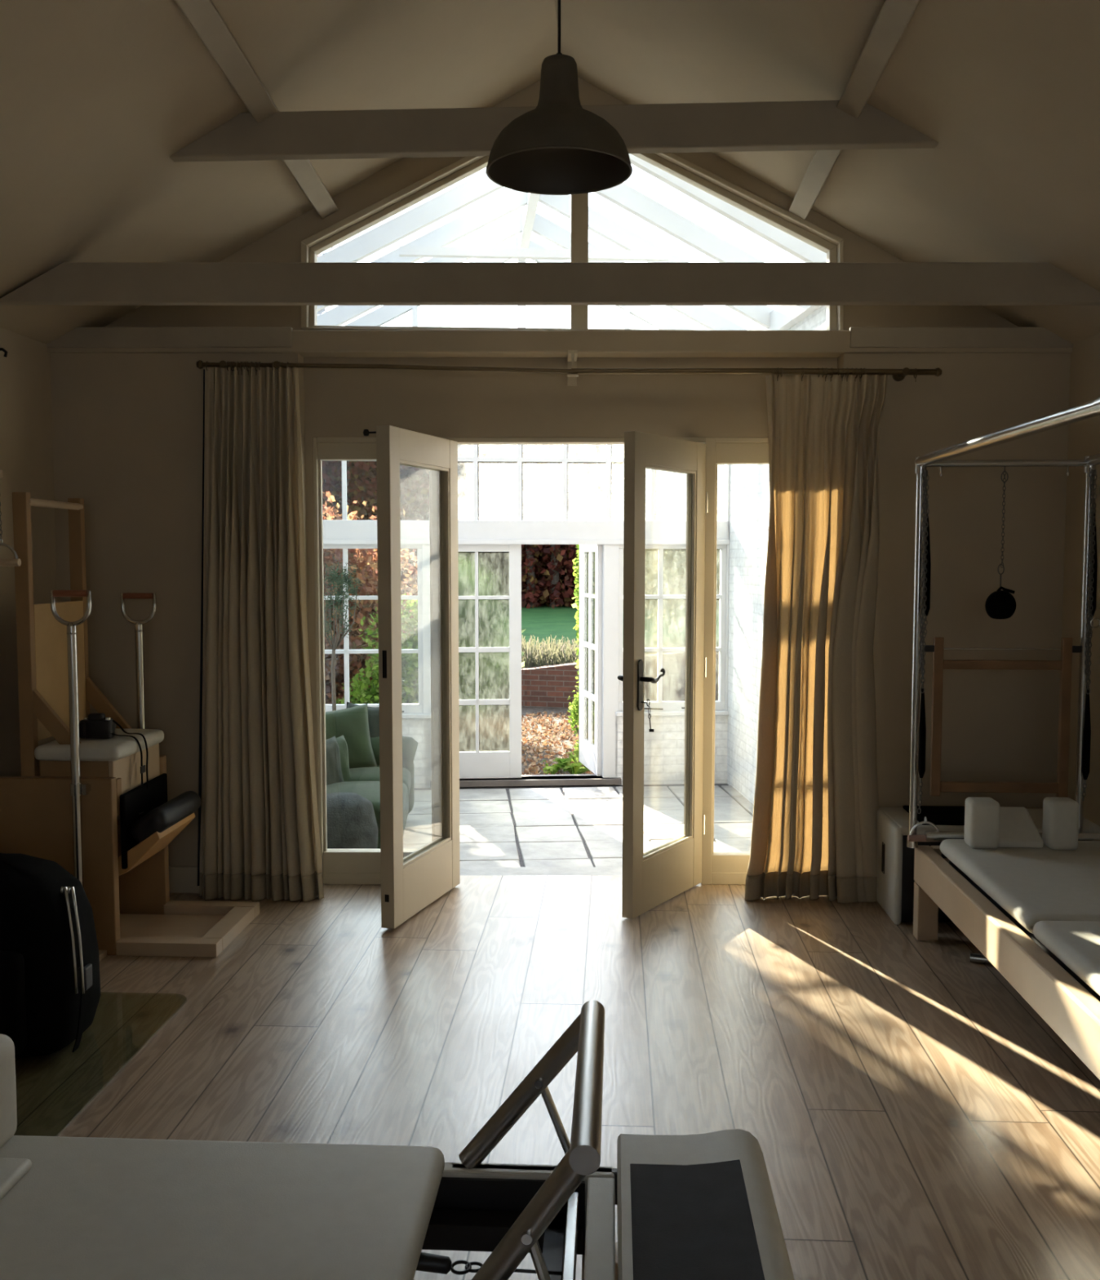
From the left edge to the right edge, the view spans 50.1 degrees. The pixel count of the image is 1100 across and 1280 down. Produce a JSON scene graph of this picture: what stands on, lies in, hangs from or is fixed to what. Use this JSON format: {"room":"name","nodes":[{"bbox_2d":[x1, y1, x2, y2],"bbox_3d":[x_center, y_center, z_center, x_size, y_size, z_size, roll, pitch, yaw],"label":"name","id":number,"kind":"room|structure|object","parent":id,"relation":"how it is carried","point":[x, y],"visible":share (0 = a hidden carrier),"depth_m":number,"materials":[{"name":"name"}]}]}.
{"room":"exercise studio","nodes":[
{"label":"exercise studio","id":0,"kind":"room"},
{"bbox_2d":[0,327,57,776],"bbox_3d":[-2.428,0.143,1.728,0.150,2.470,7.361,0,4,3],"label":"wall","id":1,"kind":"structure","parent":0,"point":[26,443],"depth_m":4.83,"materials":[{"name":"paint"}]},
{"bbox_2d":[0,470,2,478],"bbox_3d":[-2.090,-0.628,4.204,0.253,0.140,0.080,0,4,3],"label":"wall bracket","id":2,"kind":"object","parent":1,"relation":"attached to","point":[1,471],"visible":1,"depth_m":4.21,"materials":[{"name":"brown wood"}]},
{"bbox_2d":[0,502,21,566],"bbox_3d":[-1.969,-0.423,4.212,0.132,0.317,0.027,0,4,3],"label":"handle","id":3,"kind":"object","parent":2,"relation":"hanging from","point":[15,562],"visible":1,"depth_m":4.21,"materials":[{"name":"metal"}]},
{"bbox_2d":[0,347,8,357],"bbox_3d":[-2.166,-1.135,4.645,0.051,0.038,0.012,0,4,3],"label":"wall hook","id":4,"kind":"object","parent":1,"relation":"attached to","point":[6,352],"visible":1,"depth_m":4.64,"materials":[{"name":"black metal"}]},
{"bbox_2d":[402,713,431,787],"bbox_3d":[-1.312,0.821,8.755,0.879,0.561,0.240,0,4,-4],"label":"wall","id":5,"kind":"structure","parent":0,"point":[413,724],"depth_m":8.70,"materials":[{"name":"white brick"}]},
{"bbox_2d":[323,260,730,786],"bbox_3d":[-0.207,-0.918,8.681,3.090,4.000,0.146,0,4,-4],"label":"conservatory window frame","id":6,"kind":"structure","parent":5,"relation":"in","point":[665,567],"depth_m":8.72,"materials":[{"name":"white paint"}]},
{"bbox_2d":[457,544,521,778],"bbox_3d":[-0.548,0.160,8.737,0.672,1.749,0.059,0,4,-5],"label":"door","id":7,"kind":"structure","parent":6,"relation":"attached to","point":[490,575],"depth_m":8.74,"materials":[{"name":"white paint"}]},
{"bbox_2d":[579,544,603,776],"bbox_3d":[0.318,0.132,9.129,0.059,1.749,0.672,-1,4,-12],"label":"door","id":8,"kind":"structure","parent":6,"relation":"attached to","point":[590,753],"depth_m":9.12,"materials":[{"name":"white paint"}]},
{"bbox_2d":[0,0,1099,344],"bbox_3d":[-0.144,-1.674,1.549,4.616,1.409,7.506,0,4,3],"label":"ceiling","id":9,"kind":"structure","parent":0,"point":[97,97],"depth_m":4.04,"materials":[{"name":"paint"}]},
{"bbox_2d":[174,0,337,218],"bbox_3d":[-1.038,-1.732,1.587,0.113,0.274,7.303,0,4,1],"label":"purlin","id":10,"kind":"structure","parent":9,"relation":"attached to","point":[204,17],"depth_m":3.76,"materials":[{"name":"paint"}]},
{"bbox_2d":[0,262,1099,305],"bbox_3d":[0.051,-1.347,4.452,4.302,0.149,0.055,0,4,0],"label":"tie beam","id":11,"kind":"structure","parent":9,"relation":"attached to","point":[68,283],"depth_m":4.42,"materials":[{"name":"paint"}]},
{"bbox_2d":[169,100,938,161],"bbox_3d":[-0.008,-1.762,4.072,2.668,0.148,0.060,0,4,3],"label":"beam","id":12,"kind":"structure","parent":9,"relation":"attached to","point":[811,125],"depth_m":4.05,"materials":[{"name":"paint"}]},
{"bbox_2d":[485,0,632,195],"bbox_3d":[0.028,-1.886,3.499,0.440,0.970,0.440,0,4,3],"label":"pendant lamp","id":13,"kind":"object","parent":9,"relation":"hanging from","point":[559,146],"visible":1,"depth_m":3.47,"materials":[{"name":"metal"}]},
{"bbox_2d":[788,0,920,219],"bbox_3d":[0.871,-1.663,1.544,0.113,0.157,7.405,0,4,4],"label":"purlin","id":14,"kind":"structure","parent":9,"relation":"attached to","point":[895,16],"depth_m":3.70,"materials":[{"name":"paint"}]},
{"bbox_2d":[13,875,1099,1279],"bbox_3d":[-0.140,1.467,1.855,4.616,0.190,7.672,0,4,3],"label":"floor","id":15,"kind":"structure","parent":0,"point":[911,1114],"depth_m":3.55,"materials":[{"name":"brown wood"}]},
{"bbox_2d":[98,950,106,961],"bbox_3d":[-1.874,1.185,4.332,0.403,0.022,0.217,0,4,3],"label":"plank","id":16,"kind":"object","parent":15,"relation":"on","point":[102,953],"visible":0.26,"depth_m":4.40,"materials":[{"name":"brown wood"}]},
{"bbox_2d":[0,492,259,957],"bbox_3d":[-1.700,0.302,4.647,0.931,1.738,0.662,0,4,3],"label":"chair","id":17,"kind":"object","parent":15,"relation":"on","point":[63,808],"visible":0.9,"depth_m":4.43,"materials":[{"name":"brown wood"}]},
{"bbox_2d":[34,728,164,760],"bbox_3d":[-1.764,0.410,4.633,0.325,0.078,0.478,0,4,3],"label":"seat cushion","id":18,"kind":"object","parent":17,"relation":"on","point":[117,748],"depth_m":4.44,"materials":[{"name":"beige leather"}]},
{"bbox_2d":[79,712,148,788],"bbox_3d":[-1.693,0.435,4.569,0.233,0.314,0.135,-1,4,-9],"label":"camera","id":19,"kind":"object","parent":17,"relation":"on","point":[95,726],"visible":0.98,"depth_m":4.50,"materials":[{"name":"black plastic"}]},
{"bbox_2d":[120,773,167,869],"bbox_3d":[-1.601,0.711,4.668,0.030,0.290,0.433,0,4,3],"label":"tote bag","id":20,"kind":"object","parent":17,"relation":"hanging from","point":[135,803],"visible":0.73,"depth_m":4.56,"materials":[{"name":"black fabric"}]},
{"bbox_2d":[0,1000,794,1279],"bbox_3d":[-0.770,1.029,1.935,2.303,0.673,0.680,0,4,3],"label":"reformer","id":21,"kind":"object","parent":15,"relation":"on","point":[695,1206],"visible":1,"depth_m":1.97,"materials":[{"name":"beige leather"}]},
{"bbox_2d":[970,952,991,964],"bbox_3d":[1.623,1.177,4.337,0.138,0.033,0.033,1,4,20],"label":"baton","id":22,"kind":"object","parent":15,"relation":"on","point":[975,957],"visible":0.42,"depth_m":4.34,"materials":[{"name":"black metal"}]},
{"bbox_2d":[876,807,1099,924],"bbox_3d":[1.844,0.947,4.950,0.882,0.408,0.395,0,4,3],"label":"box","id":23,"kind":"object","parent":15,"relation":"on","point":[895,860],"visible":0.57,"depth_m":4.81,"materials":[{"name":"beige leather"}]},
{"bbox_2d":[903,805,964,825],"bbox_3d":[1.723,0.736,4.939,0.400,0.014,0.320,0,4,3],"label":"mat","id":24,"kind":"object","parent":23,"relation":"on","point":[937,815],"visible":0.32,"depth_m":4.92,"materials":[{"name":"black rubber"}]},
{"bbox_2d":[907,796,1099,1079],"bbox_3d":[1.708,0.965,3.267,0.771,0.612,2.755,0,4,3],"label":"pilates reformer","id":25,"kind":"object","parent":15,"relation":"on","point":[1028,899],"depth_m":3.87,"materials":[{"name":"white leather"}]},
{"bbox_2d":[906,395,1099,848],"bbox_3d":[1.667,0.148,3.204,0.684,1.524,2.742,0,4,3],"label":"tower","id":26,"kind":"object","parent":25,"relation":"on","point":[1091,409],"visible":0.91,"depth_m":4.50,"materials":[{"name":"metal"}]},
{"bbox_2d":[917,642,926,813],"bbox_3d":[1.436,0.332,4.540,0.031,0.687,0.027,2,4,24],"label":"spring","id":27,"kind":"object","parent":26,"relation":"hanging from","point":[922,729],"visible":1,"depth_m":4.53,"materials":[{"name":"black metal"}]},
{"bbox_2d":[919,470,927,674],"bbox_3d":[1.419,-0.257,4.478,0.014,0.776,0.014,-4,6,-44],"label":"hanging chain","id":28,"kind":"object","parent":26,"relation":"hanging from","point":[925,471],"visible":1,"depth_m":4.48,"materials":[{"name":"metal"}]},
{"bbox_2d":[920,469,929,693],"bbox_3d":[1.427,-0.220,4.481,0.014,0.850,0.014,-4,6,-44],"label":"spring","id":29,"kind":"object","parent":26,"relation":"hanging from","point":[927,475],"visible":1,"depth_m":4.48,"materials":[{"name":"metal"}]},
{"bbox_2d":[922,467,931,635],"bbox_3d":[1.434,-0.336,4.492,0.042,0.637,0.027,0,4,3],"label":"spring","id":30,"kind":"object","parent":26,"relation":"hanging from","point":[928,547],"visible":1,"depth_m":4.49,"materials":[{"name":"black metal"}]},
{"bbox_2d":[985,466,1016,619],"bbox_3d":[1.737,-0.372,4.518,0.118,0.586,0.054,0,4,3],"label":"ankle cuff","id":31,"kind":"object","parent":26,"relation":"hanging from","point":[1001,604],"visible":1,"depth_m":4.51,"materials":[{"name":"fabric"}]},
{"bbox_2d":[924,636,1081,797],"bbox_3d":[1.740,0.300,4.566,0.602,0.621,0.026,0,4,3],"label":"wooden frame","id":32,"kind":"object","parent":26,"relation":"attached to","point":[1060,787],"visible":0.93,"depth_m":4.55,"materials":[{"name":"brown wood"}]},
{"bbox_2d":[1082,642,1091,801],"bbox_3d":[2.056,0.306,4.505,0.031,0.630,0.027,2,4,24],"label":"spring","id":33,"kind":"object","parent":26,"relation":"hanging from","point":[1087,726],"visible":1,"depth_m":4.50,"materials":[{"name":"black metal"}]},
{"bbox_2d":[1084,469,1095,675],"bbox_3d":[2.039,-0.254,4.445,0.014,0.776,0.014,-4,6,-44],"label":"hanging chain","id":34,"kind":"object","parent":26,"relation":"hanging from","point":[1093,470],"visible":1,"depth_m":4.44,"materials":[{"name":"metal"}]},
{"bbox_2d":[1086,469,1097,694],"bbox_3d":[2.047,-0.217,4.447,0.014,0.850,0.014,-4,6,-44],"label":"spring","id":35,"kind":"object","parent":26,"relation":"hanging from","point":[1095,474],"visible":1,"depth_m":4.44,"materials":[{"name":"metal"}]},
{"bbox_2d":[1090,617,1099,627],"bbox_3d":[2.062,-0.065,4.447,0.040,0.040,0.006,0,4,3],"label":"ring","id":36,"kind":"object","parent":35,"relation":"hanging from","point":[1093,619],"visible":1,"depth_m":4.45,"materials":[{"name":"black metal"}]},
{"bbox_2d":[1088,466,1097,635],"bbox_3d":[2.054,-0.334,4.459,0.042,0.637,0.027,0,4,3],"label":"spring","id":37,"kind":"object","parent":26,"relation":"hanging from","point":[1095,557],"visible":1,"depth_m":4.45,"materials":[{"name":"black metal"}]},
{"bbox_3d":[-1.721,1.265,3.300,0.918,0.006,1.510,0,4,3],"label":"floor mat","id":38,"kind":"object","parent":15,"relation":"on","visible":0},
{"bbox_2d":[0,853,100,1058],"bbox_3d":[-1.713,0.951,3.594,0.771,0.578,0.480,0,4,3],"label":"backpack","id":39,"kind":"object","parent":38,"relation":"on","point":[50,977],"visible":0.97,"depth_m":3.48,"materials":[{"name":"black fabric"}]},
{"bbox_2d":[49,76,1071,866],"bbox_3d":[0.045,-0.712,5.265,4.662,3.674,0.260,0,4,0],"label":"wall","id":40,"kind":"structure","parent":0,"point":[127,428],"depth_m":5.18,"materials":[{"name":"paint"}]},
{"bbox_2d":[168,866,199,893],"bbox_3d":[0.045,1.070,5.254,4.462,0.120,0.016,0,4,0],"label":"baseboard","id":41,"kind":"structure","parent":40,"relation":"attached to","point":[182,879],"depth_m":5.25,"materials":[{"name":"paint"}]},
{"bbox_2d":[363,425,460,928],"bbox_3d":[-0.575,0.136,4.992,0.126,1.996,0.706,1,4,18],"label":"door","id":42,"kind":"structure","parent":40,"relation":"in","point":[410,883],"depth_m":4.78,"materials":[{"name":"paint"}]},
{"bbox_2d":[312,437,768,884],"bbox_3d":[0.097,0.105,5.364,2.308,2.030,0.100,0,4,0],"label":"door frame","id":43,"kind":"structure","parent":40,"relation":"attached to","point":[340,866],"depth_m":5.31,"materials":[{"name":"paint"}]},
{"bbox_2d":[460,866,622,875],"bbox_3d":[0.097,1.206,5.642,2.308,0.194,0.180,0,4,0],"label":"trim","id":44,"kind":"structure","parent":40,"relation":"attached to","point":[464,870],"depth_m":5.65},
{"bbox_2d":[47,330,1072,357],"bbox_3d":[0.045,-1.294,5.143,4.462,0.094,0.139,0,4,0],"label":"trim","id":45,"kind":"structure","parent":40,"relation":"attached to","point":[308,344],"depth_m":5.08,"materials":[{"name":"paint"}]},
{"bbox_2d":[46,327,1073,347],"bbox_3d":[0.045,-1.305,5.079,4.462,0.087,0.028,0,4,0],"label":"ceiling beam","id":46,"kind":"structure","parent":40,"relation":"attached to","point":[78,337],"depth_m":5.07,"materials":[{"name":"paint"}]},
{"bbox_2d":[196,350,942,386],"bbox_3d":[0.082,-1.179,5.103,3.164,0.120,0.238,0,4,0],"label":"curtain rod","id":47,"kind":"object","parent":40,"relation":"attached to","point":[572,371],"visible":0.91,"depth_m":5.00,"materials":[{"name":"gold metal"}]},
{"bbox_2d":[197,360,324,901],"bbox_3d":[-1.279,-0.023,5.085,0.561,2.318,0.118,0,4,3],"label":"curtain","id":48,"kind":"object","parent":47,"relation":"hanging from","point":[259,836],"visible":1,"depth_m":5.07,"materials":[{"name":"fabric"}]},
{"bbox_2d":[745,367,917,902],"bbox_3d":[1.204,-0.012,5.075,0.709,2.297,0.141,0,4,-2],"label":"curtain","id":49,"kind":"object","parent":47,"relation":"hanging from","point":[816,806],"visible":0.99,"depth_m":5.07,"materials":[{"name":"fabric"}]},
{"bbox_2d":[301,152,844,330],"bbox_3d":[0.098,-1.845,5.211,2.395,0.998,0.108,0,4,0],"label":"window","id":50,"kind":"structure","parent":40,"relation":"in","point":[580,202],"depth_m":5.19,"materials":[{"name":"paint"}]},
{"bbox_2d":[617,431,708,919],"bbox_3d":[0.514,0.136,5.049,0.166,1.988,0.669,3,5,37],"label":"door","id":51,"kind":"structure","parent":40,"relation":"in","point":[652,877],"depth_m":4.93,"materials":[{"name":"paint"}]},
{"bbox_2d":[640,698,653,732],"bbox_3d":[0.397,0.307,4.798,0.056,0.135,0.024,1,4,17],"label":"key","id":52,"kind":"object","parent":51,"relation":"hanging from","point":[651,730],"visible":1,"depth_m":4.79,"materials":[{"name":"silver metal"}]},
{"bbox_2d":[317,153,826,330],"bbox_3d":[-0.083,-2.339,6.917,3.330,1.016,3.432,0,4,-4],"label":"roof","id":53,"kind":"structure","parent":0,"point":[433,244],"depth_m":7.04,"materials":[{"name":"clear glass"}]},
{"bbox_2d":[403,785,754,866],"bbox_3d":[-0.081,1.211,7.148,3.299,0.035,3.026,0,4,-4],"label":"floor","id":54,"kind":"structure","parent":0,"point":[548,834],"depth_m":7.47,"materials":[{"name":"grey stone"}]},
{"bbox_2d":[324,555,368,711],"bbox_3d":[-1.528,0.253,8.387,0.388,1.705,0.376,-3,5,-41],"label":"tree","id":55,"kind":"object","parent":54,"relation":"on","point":[344,580],"visible":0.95,"depth_m":8.36,"materials":[{"name":"green plant"}]},
{"bbox_2d":[326,791,378,848],"bbox_3d":[-1.082,1.035,6.106,0.380,0.470,0.380,0,4,3],"label":"pouffe","id":56,"kind":"object","parent":54,"relation":"on","point":[352,824],"visible":0.4,"depth_m":5.96,"materials":[{"name":"grey fabric"}]},
{"bbox_2d":[326,736,418,848],"bbox_3d":[-1.196,0.851,6.930,0.798,0.720,1.375,0,4,-4],"label":"sofa","id":57,"kind":"object","parent":54,"relation":"on","point":[365,782],"visible":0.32,"depth_m":7.00,"materials":[{"name":"green fabric"}]},
{"bbox_2d":[325,736,343,785],"bbox_3d":[-1.327,0.785,6.814,0.167,0.413,0.341,3,5,32],"label":"cushion","id":58,"kind":"object","parent":57,"relation":"on","point":[334,772],"visible":0.17,"depth_m":6.83,"materials":[{"name":"green fabric"}]},
{"bbox_2d":[335,734,351,781],"bbox_3d":[-1.292,0.776,6.932,0.158,0.395,0.302,3,5,33],"label":"cushion","id":59,"kind":"object","parent":57,"relation":"on","point":[341,740],"visible":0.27,"depth_m":6.96,"materials":[{"name":"green fabric"}]},
{"bbox_2d":[325,703,377,768],"bbox_3d":[-1.336,0.633,7.245,0.539,0.454,0.208,-1,4,-20],"label":"cushion","id":60,"kind":"object","parent":57,"relation":"on","point":[353,722],"visible":0.4,"depth_m":7.22,"materials":[{"name":"green fabric"}]},
{"bbox_2d":[346,702,379,737],"bbox_3d":[-1.191,0.627,7.518,0.297,0.462,0.214,0,4,3],"label":"cushion","id":61,"kind":"object","parent":57,"relation":"on","point":[373,712],"visible":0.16,"depth_m":7.49,"materials":[{"name":"green fabric"}]},
{"bbox_2d":[326,781,408,830],"bbox_3d":[-1.082,0.928,6.610,0.538,0.208,0.664,0,4,-4],"label":"seat cushion","id":62,"kind":"object","parent":57,"relation":"on","point":[370,790],"depth_m":6.55,"materials":[{"name":"green fabric"}]},
{"bbox_2d":[347,766,411,797],"bbox_3d":[-1.123,0.889,7.167,0.538,0.208,0.444,0,4,-4],"label":"seat cushion","id":63,"kind":"object","parent":57,"relation":"on","point":[358,774],"depth_m":7.06,"materials":[{"name":"green fabric"}]},
{"bbox_2d":[414,783,753,866],"bbox_3d":[-0.130,1.260,7.129,3.590,0.100,3.412,0,4,-4],"label":"floor grout","id":64,"kind":"object","parent":54,"relation":"in","point":[507,788],"visible":0.07,"depth_m":8.68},
{"bbox_2d":[615,710,728,785],"bbox_3d":[0.908,0.809,8.920,0.850,0.561,0.240,0,4,-4],"label":"wall","id":65,"kind":"structure","parent":0,"point":[664,747],"depth_m":8.84,"materials":[{"name":"white brick"}]},
{"bbox_2d":[430,773,622,787],"bbox_3d":[-0.183,1.054,8.831,1.421,0.045,0.210,0,4,-4],"label":"trim","id":66,"kind":"structure","parent":65,"relation":"attached to","point":[573,779],"depth_m":8.75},
{"bbox_2d":[724,305,826,804],"bbox_3d":[1.530,-0.351,7.221,0.150,3.117,3.549,0,4,-4],"label":"wall","id":67,"kind":"structure","parent":0,"point":[749,497],"depth_m":8.25,"materials":[{"name":"white brick"}]},
{"bbox_2d":[1062,332,1099,826],"bbox_3d":[2.138,0.151,1.605,0.150,2.470,7.606,0,4,3],"label":"wall","id":68,"kind":"structure","parent":0,"point":[1084,436],"depth_m":4.97,"materials":[{"name":"paint"}]},
{"label":"outside","id":69,"kind":"structure","parent":0,"visible":0},
{"bbox_2d":[521,706,592,774],"bbox_3d":[0.111,0.972,11.712,15.000,0.100,5.390,0,4,-4],"label":"gravel","id":70,"kind":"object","parent":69,"point":[525,709],"visible":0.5,"depth_m":11.50,"materials":[{"name":"beige gravel"}]},
{"bbox_2d":[316,244,417,704],"bbox_3d":[-3.673,-2.902,13.110,5.168,7.882,3.264,1,4,10],"label":"tree","id":71,"kind":"object","parent":70,"relation":"on","point":[367,566],"visible":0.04,"depth_m":12.63,"materials":[{"name":"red plant"}]},
{"bbox_2d":[336,592,418,703],"bbox_3d":[-1.253,0.319,11.320,1.652,1.544,0.964,1,4,9],"label":"shrub","id":72,"kind":"object","parent":70,"relation":"on","point":[410,671],"visible":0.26,"depth_m":11.23,"materials":[{"name":"green plant"}]},
{"bbox_2d":[368,662,579,707],"bbox_3d":[0.873,0.190,12.751,12.586,1.512,1.559,1,4,20],"label":"wall","id":73,"kind":"structure","parent":70,"relation":"on","point":[548,686],"depth_m":13.65,"materials":[{"name":"red brick"}]},
{"bbox_2d":[521,628,526,667],"bbox_3d":[-0.776,0.024,11.774,1.085,1.782,0.847,0,4,3],"label":"evergreen shrub","id":74,"kind":"object","parent":70,"relation":"on","point":[522,629],"visible":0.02,"depth_m":11.72,"materials":[{"name":"green plant"}]},
{"bbox_2d":[541,759,567,774],"bbox_3d":[0.021,1.024,9.433,0.196,0.118,0.258,3,5,35],"label":"bergenia","id":75,"kind":"object","parent":70,"relation":"on","point":[552,770],"visible":0.84,"depth_m":9.41,"materials":[{"name":"green plant"}]},
{"bbox_2d":[521,711,594,774],"bbox_3d":[-0.442,0.958,11.035,3.837,0.073,4.089,0,4,-4],"label":"fallen leaves","id":76,"kind":"object","parent":70,"relation":"on","point":[532,766],"visible":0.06,"depth_m":11.17,"materials":[{"name":"brown plant"}]},
{"bbox_2d":[550,755,573,770],"bbox_3d":[0.132,1.010,9.639,0.157,0.119,0.235,4,5,42],"label":"bergenia","id":77,"kind":"object","parent":70,"relation":"on","point":[560,760],"visible":0.44,"depth_m":9.60,"materials":[{"name":"green plant"}]},
{"bbox_2d":[566,751,579,762],"bbox_3d":[0.236,0.990,9.914,0.251,0.119,0.230,0,4,3],"label":"bergenia","id":78,"kind":"object","parent":70,"relation":"on","point":[576,756],"visible":0.3,"depth_m":9.96,"materials":[{"name":"green plant"}]},
{"bbox_2d":[560,760,589,773],"bbox_3d":[0.196,1.027,9.409,0.247,0.116,0.252,0,4,3],"label":"bergenia","id":79,"kind":"object","parent":70,"relation":"on","point":[575,768],"visible":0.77,"depth_m":9.38,"materials":[{"name":"green plant"}]},
{"bbox_2d":[567,685,595,749],"bbox_3d":[0.302,0.788,10.398,0.306,0.781,0.387,2,4,22],"label":"shrub","id":80,"kind":"object","parent":70,"relation":"on","point":[574,708],"visible":0.34,"depth_m":10.35,"materials":[{"name":"green plant"}]},
{"bbox_2d":[571,497,595,744],"bbox_3d":[0.404,-0.155,10.936,0.411,2.307,0.449,0,4,3],"label":"shrub","id":81,"kind":"object","parent":70,"relation":"on","point":[586,517],"visible":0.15,"depth_m":10.84,"materials":[{"name":"green plant"}]},
{"bbox_2d":[576,759,591,771],"bbox_3d":[0.319,1.013,9.633,0.244,0.113,0.236,3,5,39],"label":"bergenia","id":82,"kind":"object","parent":70,"relation":"on","point":[581,766],"visible":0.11,"depth_m":9.61,"materials":[{"name":"green plant"}]},
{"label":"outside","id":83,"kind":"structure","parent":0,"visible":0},
{"bbox_2d":[358,604,588,697],"bbox_3d":[1.979,-1.154,36.818,60.000,0.420,46.280,0,4,3],"label":"lawn","id":84,"kind":"structure","parent":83,"point":[544,621],"depth_m":23.69,"materials":[{"name":"green plant"}]},
{"bbox_2d":[321,444,724,608],"bbox_3d":[-0.282,-4.144,31.804,22.469,7.077,7.057,0,4,3],"label":"hedge","id":85,"kind":"object","parent":84,"relation":"on","point":[548,578],"visible":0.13,"depth_m":30.38,"materials":[{"name":"red plant"}]},
{"bbox_2d":[521,635,579,667],"bbox_3d":[-0.018,0.156,14.732,7.040,0.360,1.959,1,4,10],"label":"lavender border","id":86,"kind":"object","parent":84,"relation":"on","point":[548,654],"visible":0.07,"depth_m":14.16,"materials":[{"name":"beige plant"}]},
{"bbox_2d":[580,444,724,586],"bbox_3d":[2.112,-1.701,16.456,3.428,4.559,1.936,0,4,-2],"label":"tree","id":87,"kind":"object","parent":84,"relation":"on","point":[663,511],"visible":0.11,"depth_m":16.10,"materials":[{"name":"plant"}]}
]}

